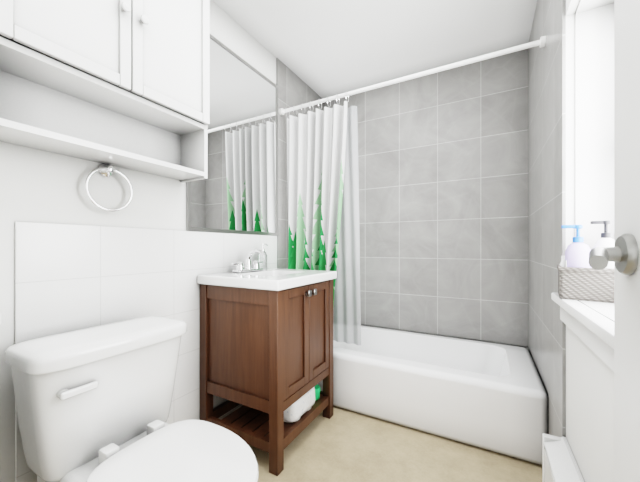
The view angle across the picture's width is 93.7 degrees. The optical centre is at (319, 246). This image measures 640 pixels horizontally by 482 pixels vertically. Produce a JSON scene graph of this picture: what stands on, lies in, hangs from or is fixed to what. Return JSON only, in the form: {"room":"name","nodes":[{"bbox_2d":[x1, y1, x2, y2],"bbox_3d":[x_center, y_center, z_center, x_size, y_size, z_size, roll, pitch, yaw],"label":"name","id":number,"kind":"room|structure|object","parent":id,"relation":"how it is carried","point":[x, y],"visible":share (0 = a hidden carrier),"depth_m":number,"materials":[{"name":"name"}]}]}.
{"room":"bathroom","nodes":[
{"label":"bathroom","id":0,"kind":"room"},
{"bbox_2d":[0,0,275,481],"bbox_3d":[-0.825,-0.180,1.544,0.200,2.460,3.540,0,0,29],"label":"wall","id":1,"kind":"structure","parent":0,"point":[38,186],"depth_m":1.12,"materials":[{"name":"paint"}]},
{"bbox_2d":[0,0,209,182],"bbox_3d":[-0.782,-0.801,1.171,0.233,0.938,0.730,0,0,29],"label":"upper cabinet","id":2,"kind":"object","parent":1,"relation":"attached to","point":[125,84],"visible":1,"depth_m":1.13,"materials":[{"name":"white wood"}]},
{"bbox_2d":[85,164,132,211],"bbox_3d":[-0.861,-0.242,1.220,0.049,0.198,0.178,0,0,29],"label":"towel ring","id":3,"kind":"object","parent":1,"relation":"attached to","point":[106,170],"visible":1,"depth_m":1.21,"materials":[{"name":"silver metal"}]},
{"bbox_2d":[15,221,276,481],"bbox_3d":[-0.666,0.482,1.616,0.008,1.135,1.420,0,0,29],"label":"wainscot","id":4,"kind":"structure","parent":1,"relation":"attached to","point":[70,277],"depth_m":1.28,"materials":[{"name":"white tile"}]},
{"bbox_2d":[186,34,277,235],"bbox_3d":[-0.506,-0.642,1.901,0.010,1.115,0.775,0,0,29],"label":"mirror","id":5,"kind":"object","parent":1,"relation":"attached to","point":[236,191],"visible":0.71,"depth_m":1.88,"materials":[{"name":"clear glass"}]},
{"bbox_2d":[276,58,322,268],"bbox_3d":[-0.149,-0.361,2.547,0.010,2.098,0.710,0,0,29],"label":"tile","id":6,"kind":"structure","parent":1,"relation":"attached to","point":[294,89],"depth_m":2.31,"materials":[{"name":"grey tile"}]},
{"bbox_2d":[212,0,536,98],"bbox_3d":[-0.001,-1.460,1.087,2.085,0.100,3.540,0,0,29],"label":"ceiling","id":7,"kind":"structure","parent":0,"point":[323,49],"depth_m":1.98,"materials":[{"name":"paint"}]},
{"bbox_2d":[248,406,541,481],"bbox_3d":[-0.001,1.100,1.087,2.085,0.100,3.540,0,0,29],"label":"floor","id":8,"kind":"structure","parent":0,"point":[342,445],"depth_m":1.49,"materials":[{"name":"tile"}]},
{"bbox_2d":[4,316,258,481],"bbox_3d":[-0.530,0.675,0.951,0.780,0.750,0.494,0,0,29],"label":"toilet","id":9,"kind":"object","parent":8,"relation":"on","point":[93,404],"visible":1,"depth_m":0.92,"materials":[{"name":"ceramic"}]},
{"bbox_2d":[197,244,336,475],"bbox_3d":[-0.276,0.513,1.745,0.548,1.073,0.611,0,0,29],"label":"bathroom vanity","id":10,"kind":"object","parent":8,"relation":"on","point":[266,347],"visible":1,"depth_m":1.54,"materials":[{"name":"brown wood"}]},
{"bbox_2d":[231,249,264,272],"bbox_3d":[-0.400,0.081,1.814,0.155,0.138,0.264,0,0,29],"label":"faucet","id":11,"kind":"object","parent":10,"relation":"on","point":[258,266],"depth_m":1.82,"materials":[{"name":"silver metal"}]},
{"bbox_2d":[258,244,267,269],"bbox_3d":[-0.374,0.063,1.983,0.072,0.172,0.060,0,0,29],"label":"soap bottle","id":12,"kind":"object","parent":10,"relation":"on","point":[263,259],"depth_m":1.96,"materials":[{"name":"white"}]},
{"bbox_2d":[305,383,320,400],"bbox_3d":[-0.044,0.883,1.829,0.092,0.070,0.092,0,0,29],"label":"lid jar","id":13,"kind":"object","parent":10,"relation":"on","point":[317,388],"depth_m":1.80,"materials":[{"name":"green plastic"}]},
{"bbox_2d":[318,325,548,464],"bbox_3d":[0.551,0.870,2.133,1.627,0.360,0.766,0,0,29],"label":"bathtub","id":14,"kind":"object","parent":8,"relation":"on","point":[492,397],"visible":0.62,"depth_m":1.71,"materials":[{"name":"ceramic"}]},
{"bbox_2d":[361,324,529,350],"bbox_3d":[0.787,-0.180,2.559,1.635,2.460,0.200,0,0,29],"label":"wall","id":15,"kind":"structure","parent":0,"point":[451,337],"depth_m":2.31,"materials":[{"name":"paint"}]},
{"bbox_2d":[323,48,528,346],"bbox_3d":[0.736,-0.361,2.467,1.635,2.098,0.010,0,0,29],"label":"tile","id":16,"kind":"structure","parent":15,"relation":"attached to","point":[443,162],"depth_m":2.32,"materials":[{"name":"grey tile"}]},
{"bbox_2d":[530,0,613,481],"bbox_3d":[0.780,-0.180,0.654,0.200,2.460,3.540,0,0,29],"label":"wall","id":17,"kind":"structure","parent":0,"point":[590,405],"depth_m":0.95,"materials":[{"name":"paint"}]},
{"bbox_2d":[529,0,565,436],"bbox_3d":[1.188,-0.180,1.608,0.010,2.460,1.055,0,0,29],"label":"tile","id":18,"kind":"structure","parent":17,"relation":"attached to","point":[547,174],"depth_m":1.41,"materials":[{"name":"grey tile"}]},
{"bbox_2d":[279,35,545,117],"bbox_3d":[0.409,-1.005,1.877,1.614,0.077,0.070,0,0,29],"label":"shower curtain rod","id":19,"kind":"object","parent":18,"relation":"attached to","point":[541,42],"visible":1,"depth_m":1.76,"materials":[{"name":"white plastic"}]},
{"bbox_2d":[287,101,346,307],"bbox_3d":[-0.028,-0.157,2.126,0.500,1.614,0.090,0,0,29],"label":"shower curtain","id":20,"kind":"object","parent":19,"relation":"hanging from","point":[316,145],"visible":0.62,"depth_m":2.12,"materials":[{"name":"fabric"}]},
{"bbox_2d":[333,106,360,344],"bbox_3d":[0.173,-0.143,2.106,0.230,1.642,0.060,0,0,29],"label":"curtain liner","id":21,"kind":"object","parent":19,"relation":"hanging from","point":[347,317],"visible":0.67,"depth_m":2.09,"materials":[{"name":"grey plastic"}]},
{"bbox_2d":[542,433,584,481],"bbox_3d":[0.743,0.877,0.872,0.073,0.316,0.645,0,0,29],"label":"baseboard heater","id":22,"kind":"object","parent":17,"relation":"attached to","point":[559,463],"visible":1,"depth_m":1.05,"materials":[{"name":"metal"}]},
{"bbox_2d":[551,0,613,370],"bbox_3d":[0.817,-0.300,0.814,0.200,1.160,0.695,0,0,29],"label":"window","id":23,"kind":"structure","parent":17,"relation":"in","point":[590,324],"depth_m":1.09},
{"bbox_2d":[557,220,613,302],"bbox_3d":[0.927,0.043,1.025,0.182,0.264,0.168,0,0,37],"label":"basket","id":24,"kind":"object","parent":23,"relation":"on","point":[579,278],"visible":0.77,"depth_m":0.99,"materials":[{"name":"white wicker"}]},
{"bbox_2d":[561,224,591,296],"bbox_3d":[0.887,0.045,1.038,0.080,0.244,0.070,0,0,29],"label":"lotion bottle","id":25,"kind":"object","parent":24,"relation":"on","point":[576,254],"depth_m":1.02,"materials":[{"name":"white plastic"}]},
{"bbox_2d":[590,220,613,297],"bbox_3d":[0.961,0.039,1.013,0.072,0.256,0.064,0,0,29],"label":"pump bottle","id":26,"kind":"object","parent":24,"relation":"on","point":[606,240],"depth_m":1.00,"materials":[{"name":"white plastic"}]},
{"bbox_2d":[588,0,639,481],"bbox_3d":[0.312,0.029,0.181,0.114,2.018,0.860,0,0,29],"label":"door","id":27,"kind":"structure","parent":17,"relation":"in","point":[623,254],"depth_m":0.49,"materials":[{"name":"paint"}]}
]}

